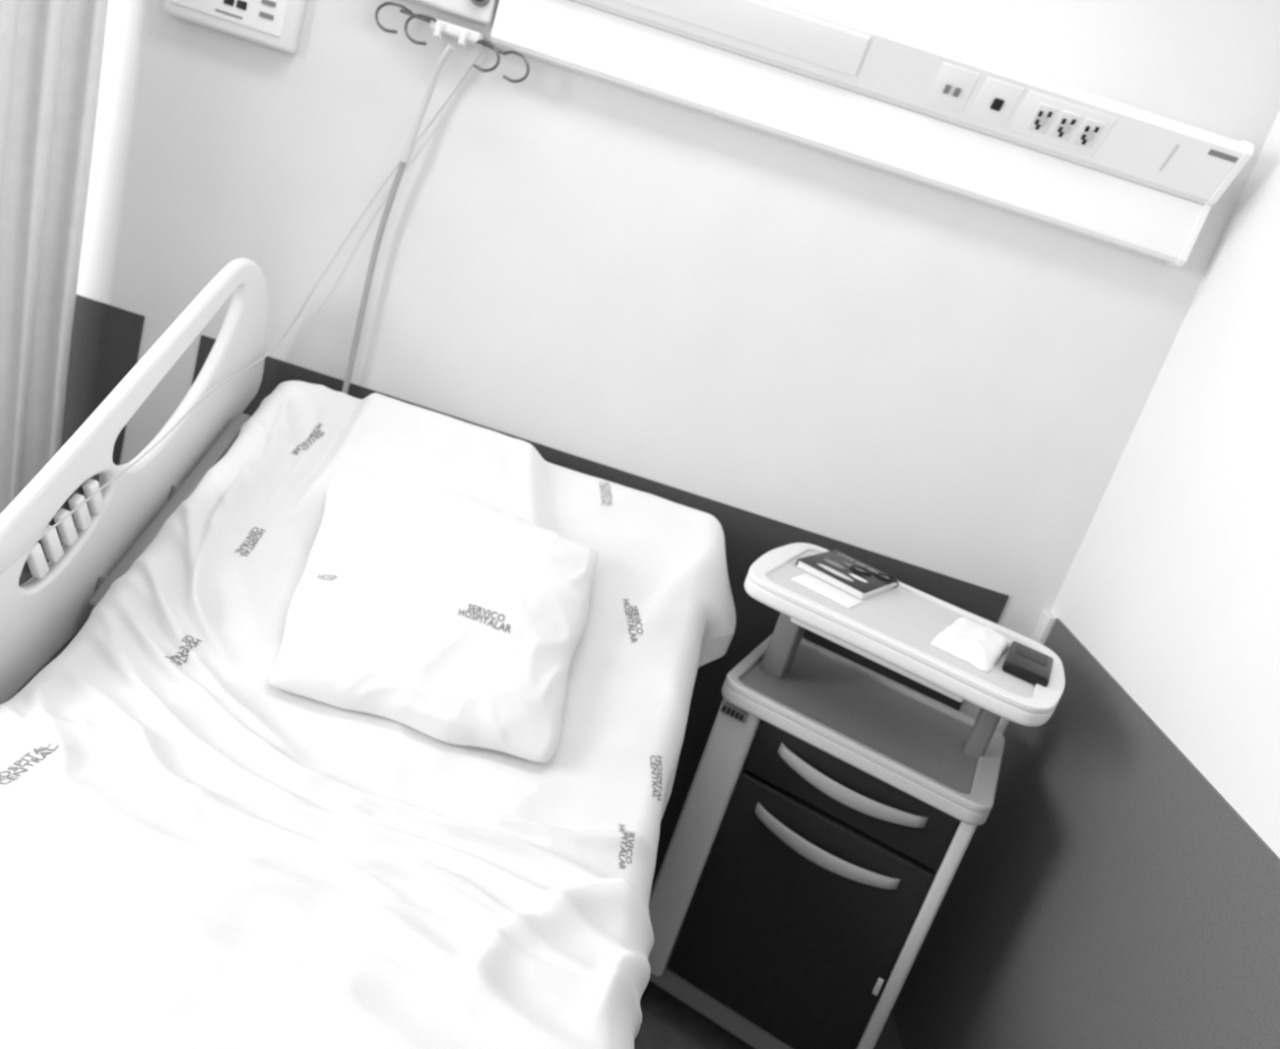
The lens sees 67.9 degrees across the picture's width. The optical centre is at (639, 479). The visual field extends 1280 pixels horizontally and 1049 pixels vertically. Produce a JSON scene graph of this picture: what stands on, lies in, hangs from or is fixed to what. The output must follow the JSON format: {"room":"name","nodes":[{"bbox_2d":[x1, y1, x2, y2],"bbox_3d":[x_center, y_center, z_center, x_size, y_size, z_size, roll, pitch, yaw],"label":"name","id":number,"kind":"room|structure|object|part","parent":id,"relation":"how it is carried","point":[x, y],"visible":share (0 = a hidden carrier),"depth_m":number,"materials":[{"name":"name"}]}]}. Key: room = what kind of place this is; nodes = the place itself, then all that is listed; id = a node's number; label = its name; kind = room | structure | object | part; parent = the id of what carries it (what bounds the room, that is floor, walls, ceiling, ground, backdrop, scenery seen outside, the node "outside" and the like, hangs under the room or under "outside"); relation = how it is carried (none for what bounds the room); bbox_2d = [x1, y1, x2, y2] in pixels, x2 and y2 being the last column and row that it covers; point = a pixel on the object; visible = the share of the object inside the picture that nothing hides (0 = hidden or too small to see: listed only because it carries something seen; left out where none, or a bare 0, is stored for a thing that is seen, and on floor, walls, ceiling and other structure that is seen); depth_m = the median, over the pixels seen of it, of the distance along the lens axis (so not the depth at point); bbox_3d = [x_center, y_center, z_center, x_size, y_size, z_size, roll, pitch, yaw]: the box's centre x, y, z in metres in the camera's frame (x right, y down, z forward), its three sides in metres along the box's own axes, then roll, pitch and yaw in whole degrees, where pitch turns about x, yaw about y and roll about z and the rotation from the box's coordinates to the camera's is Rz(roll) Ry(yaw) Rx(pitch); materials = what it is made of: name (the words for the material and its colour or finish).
{"room":"hospital room","nodes":[
{"label":"hospital room","id":0,"kind":"room"},
{"bbox_2d":[8,691,901,1048],"bbox_3d":[-1.209,1.200,0.340,3.636,0.100,4.300,18,14,0],"label":"floor","id":1,"kind":"structure","parent":0,"point":[668,1022],"depth_m":1.96,"materials":[{"name":"plastic"}]},
{"bbox_2d":[0,257,736,1048],"bbox_3d":[-0.482,0.529,1.055,1.123,1.211,2.236,18,14,0],"label":"hospital bed","id":2,"kind":"object","parent":1,"relation":"on","point":[197,851],"visible":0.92,"depth_m":1.38,"materials":[{"name":"fabric"}]},
{"bbox_2d":[0,742,59,783],"bbox_3d":[-0.790,0.361,1.220,0.026,0.022,0.080,21,15,11],"label":"print","id":3,"kind":"object","parent":2,"relation":"attached to","point":[26,762],"depth_m":1.23},
{"bbox_3d":[-0.923,0.258,1.635,0.034,0.174,0.108,5,19,-41],"label":"rail arm","id":4,"kind":"part","parent":2,"relation":"part of","materials":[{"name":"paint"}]},
{"bbox_3d":[-0.886,-0.005,1.603,0.026,0.742,0.946,18,15,0],"label":"rail","id":5,"kind":"part","parent":2,"relation":"part of","materials":[{"name":"plastic"}]},
{"bbox_3d":[-0.861,0.049,1.774,0.030,0.036,0.500,18,47,0],"label":"rail mount","id":6,"kind":"part","parent":2,"relation":"part of","materials":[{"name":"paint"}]},
{"bbox_3d":[-0.873,0.103,1.784,0.034,0.175,0.115,7,18,-37],"label":"rail arm","id":7,"kind":"part","parent":2,"relation":"part of","materials":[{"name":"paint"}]},
{"bbox_2d":[165,635,201,665],"bbox_3d":[-0.710,0.266,1.478,0.023,0.028,0.064,18,15,0],"label":"print","id":8,"kind":"object","parent":2,"relation":"attached to","point":[184,650],"depth_m":1.48},
{"bbox_2d":[235,526,264,555],"bbox_3d":[-0.678,0.108,1.656,0.023,0.035,0.055,18,15,0],"label":"print","id":9,"kind":"object","parent":2,"relation":"attached to","point":[249,541],"depth_m":1.66},
{"bbox_2d":[291,423,323,454],"bbox_3d":[-0.639,-0.077,1.842,0.025,0.050,0.082,20,15,6],"label":"print","id":10,"kind":"object","parent":2,"relation":"attached to","point":[309,440],"depth_m":1.84},
{"bbox_2d":[268,466,597,763],"bbox_3d":[-0.344,0.202,1.619,0.530,0.278,0.390,17,15,-2],"label":"pillow","id":11,"kind":"object","parent":2,"relation":"on","point":[443,614],"visible":1,"depth_m":1.55,"materials":[{"name":"fabric"}]},
{"bbox_2d":[317,573,336,579],"bbox_3d":[-0.513,0.160,1.556,0.032,0.014,0.009,20,15,7],"label":"print","id":12,"kind":"object","parent":11,"relation":"attached to","point":[320,576],"depth_m":1.56},
{"bbox_2d":[458,603,510,633],"bbox_3d":[-0.252,0.226,1.559,0.092,0.019,0.026,18,15,0],"label":"print","id":13,"kind":"object","parent":11,"relation":"attached to","point":[473,617],"depth_m":1.56},
{"bbox_2d":[598,481,612,506],"bbox_3d":[-0.070,0.029,1.931,0.022,0.033,0.062,12,16,-22],"label":"print","id":14,"kind":"object","parent":2,"relation":"on","point":[605,487],"depth_m":1.93},
{"bbox_2d":[618,824,635,868],"bbox_3d":[-0.020,0.542,1.416,0.021,0.029,0.077,15,15,-11],"label":"print","id":15,"kind":"object","parent":2,"relation":"attached to","point":[626,832],"depth_m":1.41},
{"bbox_2d":[622,598,642,641],"bbox_3d":[-0.013,0.255,1.719,0.025,0.043,0.089,11,16,-24],"label":"print","id":16,"kind":"object","parent":2,"relation":"attached to","point":[632,608],"depth_m":1.72},
{"bbox_2d":[649,755,662,801],"bbox_3d":[0.027,0.482,1.536,0.022,0.046,0.062,13,15,-17],"label":"print","id":17,"kind":"object","parent":2,"relation":"attached to","point":[656,761],"depth_m":1.54},
{"bbox_2d":[640,542,1065,1048],"bbox_3d":[0.356,0.697,1.894,0.573,0.980,0.433,23,15,20],"label":"bedside cabinet","id":18,"kind":"object","parent":1,"relation":"on","point":[831,809],"visible":0.89,"depth_m":1.77,"materials":[{"name":"plastic"}]},
{"bbox_3d":[0.289,0.838,1.801,0.377,0.467,0.029,23,15,20],"label":"door","id":19,"kind":"part","parent":18,"relation":"part of","materials":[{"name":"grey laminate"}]},
{"bbox_2d":[790,573,862,608],"bbox_3d":[0.344,0.204,1.753,0.120,0.002,0.070,26,17,29],"label":"leaflet","id":20,"kind":"object","parent":18,"relation":"on","point":[820,587],"visible":1,"depth_m":1.75,"materials":[{"name":"paper"}]},
{"bbox_3d":[0.332,0.677,1.734,0.280,0.041,0.038,23,15,20],"label":"drawer handle","id":21,"kind":"part","parent":18,"relation":"part of","materials":[{"name":"grey plastic"}]},
{"bbox_2d":[795,549,898,599],"bbox_3d":[0.411,0.184,1.877,0.146,0.015,0.185,27,17,31],"label":"book","id":22,"kind":"object","parent":18,"relation":"on","point":[833,566],"visible":0.98,"depth_m":1.84,"materials":[{"name":"paper"}]},
{"bbox_2d":[824,558,844,569],"bbox_3d":[0.385,0.166,1.882,0.048,0.001,0.024,27,17,31],"label":"art","id":23,"kind":"object","parent":22,"relation":"on","point":[828,560],"depth_m":1.88},
{"bbox_2d":[817,563,853,580],"bbox_3d":[0.376,0.178,1.829,0.080,0.001,0.024,27,17,31],"label":"art","id":24,"kind":"object","parent":22,"relation":"on","point":[824,566],"depth_m":1.83},
{"bbox_2d":[842,561,865,572],"bbox_3d":[0.431,0.176,1.900,0.056,0.001,0.018,27,17,31],"label":"art","id":25,"kind":"object","parent":22,"relation":"on","point":[849,564],"depth_m":1.90},
{"bbox_2d":[848,573,867,581],"bbox_3d":[0.422,0.190,1.839,0.040,0.001,0.020,27,17,31],"label":"art","id":26,"kind":"object","parent":22,"relation":"on","point":[853,575],"depth_m":1.84},
{"bbox_2d":[850,565,898,587],"bbox_3d":[0.465,0.192,1.877,0.100,0.004,0.071,18,14,0],"label":"eyeglasses","id":27,"kind":"object","parent":22,"relation":"on","point":[852,566],"visible":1,"depth_m":1.88,"materials":[{"name":"black plastic"}]},
{"bbox_3d":[0.378,0.564,1.727,0.377,0.111,0.029,23,15,20],"label":"drawer","id":28,"kind":"part","parent":18,"relation":"part of","materials":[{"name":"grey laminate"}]},
{"bbox_3d":[0.371,0.556,1.701,0.280,0.041,0.038,23,15,20],"label":"drawer handle","id":29,"kind":"part","parent":18,"relation":"part of","materials":[{"name":"grey plastic"}]},
{"bbox_2d":[744,542,1065,760],"bbox_3d":[0.458,0.358,1.784,0.615,0.240,0.529,18,15,0],"label":"tray","id":30,"kind":"object","parent":18,"relation":"on","point":[834,703],"depth_m":1.76,"materials":[{"name":"white plastic"}]},
{"bbox_2d":[930,616,1011,672],"bbox_3d":[0.601,0.285,1.708,0.106,0.029,0.218,25,16,27],"label":"packet","id":31,"kind":"object","parent":18,"relation":"on","point":[974,643],"visible":1,"depth_m":1.65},
{"bbox_2d":[1002,640,1053,687],"bbox_3d":[0.685,0.325,1.678,0.076,0.021,0.144,24,16,22],"label":"mobile phone","id":32,"kind":"object","parent":18,"relation":"on","point":[1021,661],"visible":1,"depth_m":1.64,"materials":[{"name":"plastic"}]},
{"bbox_2d":[75,0,1279,718],"bbox_3d":[-0.631,-0.591,2.022,3.636,2.700,0.100,18,14,0],"label":"wall","id":33,"kind":"structure","parent":0,"point":[569,261],"depth_m":1.96,"materials":[{"name":"white paint"}]},
{"bbox_2d":[17,294,144,692],"bbox_3d":[-1.873,-0.108,2.185,1.369,0.990,0.006,18,14,0],"label":"panel","id":34,"kind":"object","parent":33,"relation":"attached to","point":[105,340],"visible":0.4,"depth_m":2.09,"materials":[{"name":"plastic"}]},
{"bbox_2d":[162,0,306,54],"bbox_3d":[-0.789,-0.979,1.866,0.267,0.200,0.042,18,14,0],"label":"panel","id":35,"kind":"object","parent":33,"relation":"attached to","point":[274,24],"visible":1,"depth_m":1.87,"materials":[{"name":"white plastic"}]},
{"bbox_2d":[375,1,529,82],"bbox_3d":[-0.355,-0.844,1.848,0.314,0.074,0.074,18,14,0],"label":"hook rail","id":36,"kind":"object","parent":33,"relation":"attached to","point":[464,36],"visible":1,"depth_m":1.82,"materials":[{"name":"white plastic"}]},
{"bbox_2d":[0,51,482,575],"bbox_3d":[-0.625,-0.306,1.554,0.272,1.017,0.921,18,14,0],"label":"cord","id":37,"kind":"object","parent":36,"relation":"hanging from","point":[480,54],"visible":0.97,"depth_m":1.87,"materials":[{"name":"plastic"}]},
{"bbox_2d":[341,44,453,393],"bbox_3d":[-0.524,-0.430,1.953,0.084,0.903,0.020,26,17,30],"label":"tube","id":38,"kind":"object","parent":36,"relation":"hanging from","point":[409,148],"visible":0.91,"depth_m":1.93,"materials":[{"name":"plastic"}]},
{"bbox_2d":[406,0,499,27],"bbox_3d":[-0.383,-0.977,1.816,0.240,0.138,0.078,18,14,0],"label":"outlet","id":39,"kind":"object","parent":33,"relation":"attached to","point":[481,12],"visible":0.94,"depth_m":1.82,"materials":[{"name":"white plastic"}]},
{"bbox_2d":[470,0,489,6],"bbox_3d":[-0.305,-0.918,1.798,0.040,0.040,0.028,18,15,0],"label":"outlet","id":40,"kind":"object","parent":39,"relation":"attached to","point":[474,3],"depth_m":1.80,"materials":[{"name":"grey plastic"}]},
{"bbox_2d":[191,334,1009,895],"bbox_3d":[-0.223,0.425,2.185,1.838,0.990,0.006,18,14,0],"label":"panel","id":41,"kind":"object","parent":33,"relation":"attached to","point":[748,536],"visible":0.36,"depth_m":2.07,"materials":[{"name":"plastic"}]},
{"bbox_2d":[490,0,1255,266],"bbox_3d":[0.411,-0.732,1.791,1.403,0.236,0.121,18,14,0],"label":"bed head unit","id":42,"kind":"object","parent":33,"relation":"attached to","point":[801,72],"visible":1,"depth_m":1.80,"materials":[{"name":"metal"}]},
{"bbox_2d":[620,0,869,75],"bbox_3d":[0.089,-0.878,1.746,0.670,0.072,0.005,18,48,0],"label":"diffuser","id":43,"kind":"object","parent":42,"relation":"attached to","point":[787,31],"depth_m":1.75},
{"bbox_2d":[943,83,951,94],"bbox_3d":[0.565,-0.719,1.751,0.010,0.016,0.006,18,48,0],"label":"switch","id":44,"kind":"object","parent":42,"relation":"attached to","point":[946,87],"depth_m":1.75,"materials":[{"name":"grey plastic"}]},
{"bbox_2d":[924,63,979,114],"bbox_3d":[0.574,-0.719,1.751,0.070,0.078,0.002,18,48,0],"label":"switch","id":45,"kind":"object","parent":42,"relation":"attached to","point":[963,79],"depth_m":1.75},
{"bbox_2d":[952,86,960,97],"bbox_3d":[0.583,-0.713,1.751,0.010,0.016,0.006,18,48,0],"label":"switch","id":46,"kind":"object","parent":42,"relation":"attached to","point":[956,91],"depth_m":1.75,"materials":[{"name":"grey plastic"}]},
{"bbox_2d":[990,97,1004,111],"bbox_3d":[0.657,-0.690,1.750,0.019,0.021,0.006,18,48,0],"label":"socket","id":47,"kind":"object","parent":42,"relation":"attached to","point":[996,103],"depth_m":1.75,"materials":[{"name":"plastic"}]},
{"bbox_2d":[1026,102,1105,148],"bbox_3d":[0.783,-0.651,1.750,0.126,0.043,0.030,18,15,0],"label":"socket","id":48,"kind":"object","parent":42,"relation":"attached to","point":[1056,125],"depth_m":1.75,"materials":[{"name":"white plastic"}]},
{"bbox_2d":[1050,110,1279,857],"bbox_3d":[0.886,0.465,-0.059,0.100,2.700,4.200,18,14,0],"label":"wall","id":49,"kind":"structure","parent":0,"point":[1172,584],"depth_m":1.64,"materials":[{"name":"white paint"}]},
{"bbox_2d":[995,609,1056,734],"bbox_3d":[0.735,0.742,2.167,0.018,0.985,0.045,18,14,0],"label":"guard","id":50,"kind":"object","parent":49,"relation":"attached to","point":[1046,620],"visible":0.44,"depth_m":2.05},
{"bbox_2d":[893,618,1279,1048],"bbox_3d":[0.579,1.243,0.131,0.006,0.988,4.150,18,14,0],"label":"panel","id":51,"kind":"object","parent":49,"relation":"attached to","point":[1108,895],"visible":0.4,"depth_m":1.59,"materials":[{"name":"paint"}]},
{"bbox_3d":[-0.376,-1.380,-0.361,3.636,0.100,4.300,18,14,0],"label":"ceiling","id":52,"kind":"structure","parent":0,"visible":0},
{"bbox_2d":[0,0,108,585],"bbox_3d":[-1.288,-0.715,1.400,0.163,2.550,1.163,23,15,19],"label":"privacy curtain","id":53,"kind":"object","parent":52,"relation":"hanging from","point":[51,51],"visible":0.76,"depth_m":1.90,"materials":[{"name":"fabric"}]}
]}

